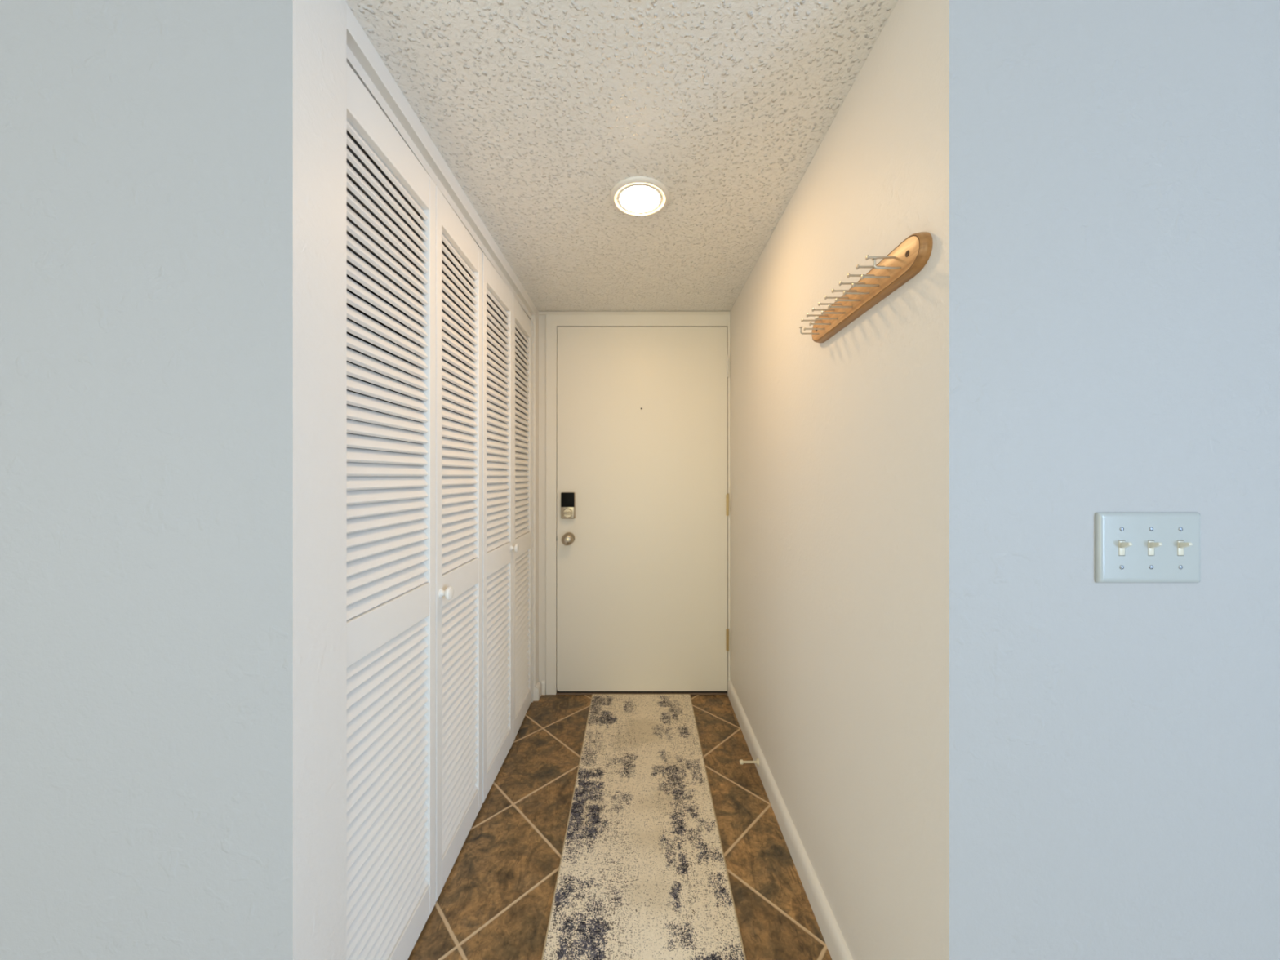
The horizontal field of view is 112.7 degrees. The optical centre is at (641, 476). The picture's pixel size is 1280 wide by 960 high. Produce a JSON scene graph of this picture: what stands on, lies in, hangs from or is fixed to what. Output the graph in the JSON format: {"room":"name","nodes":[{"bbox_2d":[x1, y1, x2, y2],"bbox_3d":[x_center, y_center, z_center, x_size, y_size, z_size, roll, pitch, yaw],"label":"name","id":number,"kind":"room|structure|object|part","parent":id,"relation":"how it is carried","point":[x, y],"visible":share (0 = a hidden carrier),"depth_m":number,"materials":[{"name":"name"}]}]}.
{"room":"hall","nodes":[
{"label":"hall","id":0,"kind":"room"},
{"bbox_2d":[346,262,408,453],"bbox_3d":[-1.300,0.146,1.644,0.100,2.115,1.712,0,0,0],"label":"wall","id":1,"kind":"structure","parent":0,"point":[348,276],"depth_m":2.00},
{"bbox_2d":[408,306,538,701],"bbox_3d":[-0.908,0.146,2.393,0.683,2.115,0.215,0,0,0],"label":"wall","id":2,"kind":"structure","parent":0,"point":[535,317],"depth_m":2.29,"materials":[{"name":"white paint"}]},
{"bbox_2d":[524,320,533,702],"bbox_3d":[-0.600,0.186,2.276,0.045,2.037,0.017,0,0,0],"label":"trim","id":3,"kind":"structure","parent":2,"relation":"attached to","point":[531,321],"depth_m":2.27,"materials":[{"name":"white paint"}]},
{"bbox_2d":[407,693,831,959],"bbox_3d":[-0.365,1.244,1.560,1.970,0.080,2.200,0,0,0],"label":"floor","id":4,"kind":"structure","parent":0,"point":[495,901],"depth_m":1.36,"materials":[{"name":"brown tile"}]},
{"bbox_2d":[555,691,727,694],"bbox_3d":[0.006,1.200,2.423,0.951,0.008,0.154,0,0,0],"label":"threshold","id":5,"kind":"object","parent":4,"relation":"on","point":[557,693],"depth_m":2.35,"materials":[{"name":"brown wood"}]},
{"bbox_2d":[541,693,746,959],"bbox_3d":[0.000,1.200,1.431,0.541,0.006,1.829,0,0,0],"label":"runner rug","id":6,"kind":"object","parent":4,"relation":"on","point":[642,873],"visible":1,"depth_m":1.36,"materials":[{"name":"beige fabric"}]},
{"bbox_2d":[345,0,897,311],"bbox_3d":[-0.365,-0.951,1.612,1.970,0.080,1.796,0,0,0],"label":"ceiling","id":7,"kind":"structure","parent":0,"point":[537,109],"depth_m":1.09,"materials":[{"name":"white paint"}]},
{"bbox_2d":[609,176,669,216],"bbox_3d":[-0.004,-0.903,1.392,0.194,0.016,0.194,0,0,0],"label":"recessed light","id":8,"kind":"object","parent":7,"relation":"in","point":[636,196],"visible":1,"depth_m":1.37,"materials":[{"name":"white paint"}]},
{"bbox_2d":[619,186,660,212],"bbox_3d":[-0.004,-0.901,1.392,0.132,0.012,0.132,0,0,0],"label":"diffuser","id":9,"kind":"object","parent":8,"relation":"attached to","point":[632,198],"depth_m":1.38,"materials":[{"name":"white"}]},
{"bbox_2d":[538,314,730,694],"bbox_3d":[-0.037,0.146,2.430,1.059,2.115,0.140,0,0,0],"label":"door jamb","id":10,"kind":"structure","parent":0,"point":[542,318],"depth_m":2.36,"materials":[{"name":"white paint"}]},
{"bbox_2d":[538,311,730,315],"bbox_3d":[-0.037,-0.899,2.357,1.059,0.016,0.006,0,0,0],"label":"trim","id":11,"kind":"structure","parent":10,"relation":"attached to","point":[540,313],"depth_m":2.35,"materials":[{"name":"white paint"}]},
{"bbox_2d":[556,326,728,693],"bbox_3d":[0.008,0.185,2.337,0.950,2.021,0.110,0,0,0],"label":"door","id":12,"kind":"structure","parent":10,"relation":"in","point":[642,497],"depth_m":2.35,"materials":[{"name":"white paint"}]},
{"bbox_3d":[-0.398,0.342,2.313,0.065,0.065,0.062,0,0,0],"label":"knob","id":13,"kind":"part","parent":12,"relation":"part of","materials":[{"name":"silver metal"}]},
{"bbox_2d":[0,0,1279,959],"bbox_3d":[0.100,-0.016,1.591,6.200,2.440,1.819,0,0,0],"label":"wall","id":14,"kind":"structure","parent":0,"point":[975,744],"depth_m":0.69,"materials":[{"name":"grey paint"}]},
{"bbox_2d":[346,4,535,319],"bbox_3d":[-0.612,-0.873,1.553,0.090,0.076,1.464,0,0,0],"label":"trim","id":15,"kind":"structure","parent":14,"relation":"attached to","point":[362,57],"depth_m":1.10,"materials":[{"name":"white paint"}]},
{"bbox_2d":[346,62,482,959],"bbox_3d":[-0.575,0.189,1.173,0.066,2.010,0.751,0,0,0],"label":"louvered closet door","id":16,"kind":"structure","parent":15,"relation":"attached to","point":[415,522],"depth_m":1.06,"materials":[{"name":"white paint"}]},
{"bbox_3d":[-0.558,0.335,1.222,0.032,0.038,0.038,0,0,0],"label":"knob","id":17,"kind":"part","parent":16,"relation":"part of","materials":[{"name":"white ceramic"}]},
{"bbox_2d":[482,252,531,803],"bbox_3d":[-0.575,0.189,1.907,0.068,2.010,0.704,0,0,0],"label":"louvered closet door","id":18,"kind":"structure","parent":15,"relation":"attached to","point":[507,484],"depth_m":1.81,"materials":[{"name":"white paint"}]},
{"bbox_3d":[-0.556,0.316,1.877,0.032,0.038,0.038,0,0,1],"label":"knob","id":19,"kind":"part","parent":18,"relation":"part of","materials":[{"name":"white ceramic"}]},
{"bbox_2d":[535,680,546,701],"bbox_3d":[-0.547,1.167,2.323,0.040,0.073,0.074,0,0,0],"label":"baseboard","id":20,"kind":"structure","parent":14,"relation":"attached to","point":[538,687],"depth_m":2.33,"materials":[{"name":"white paint"}]},
{"bbox_2d":[739,758,759,765],"bbox_3d":[0.437,1.158,1.728,0.076,0.027,0.027,0,0,0],"label":"door stop","id":21,"kind":"object","parent":14,"relation":"attached to","point":[741,762],"visible":1,"depth_m":1.72,"materials":[{"name":"beige plastic"}]},
{"bbox_3d":[0.440,1.158,1.728,0.057,0.008,0.008,0,0,0],"label":"rod","id":22,"kind":"part","parent":21,"relation":"part of","materials":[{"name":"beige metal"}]},
{"bbox_2d":[727,680,853,959],"bbox_3d":[0.484,1.163,1.515,0.016,0.083,1.664,0,0,0],"label":"baseboard","id":23,"kind":"structure","parent":14,"relation":"attached to","point":[837,946],"depth_m":1.31,"materials":[{"name":"white paint"}]},
{"bbox_2d":[799,231,933,342],"bbox_3d":[0.456,-0.394,0.953,0.073,0.069,0.467,0,0,0],"label":"peg rack","id":24,"kind":"object","parent":14,"relation":"attached to","point":[909,257],"visible":1,"depth_m":0.85,"materials":[{"name":"brown wood"}]},
{"bbox_2d":[1094,511,1200,582],"bbox_3d":[0.807,0.114,0.671,0.164,0.112,0.019,0,0,0],"label":"light switch","id":25,"kind":"object","parent":14,"relation":"attached to","point":[1131,547],"visible":1,"depth_m":0.67,"materials":[{"name":"white plastic"}]}
]}

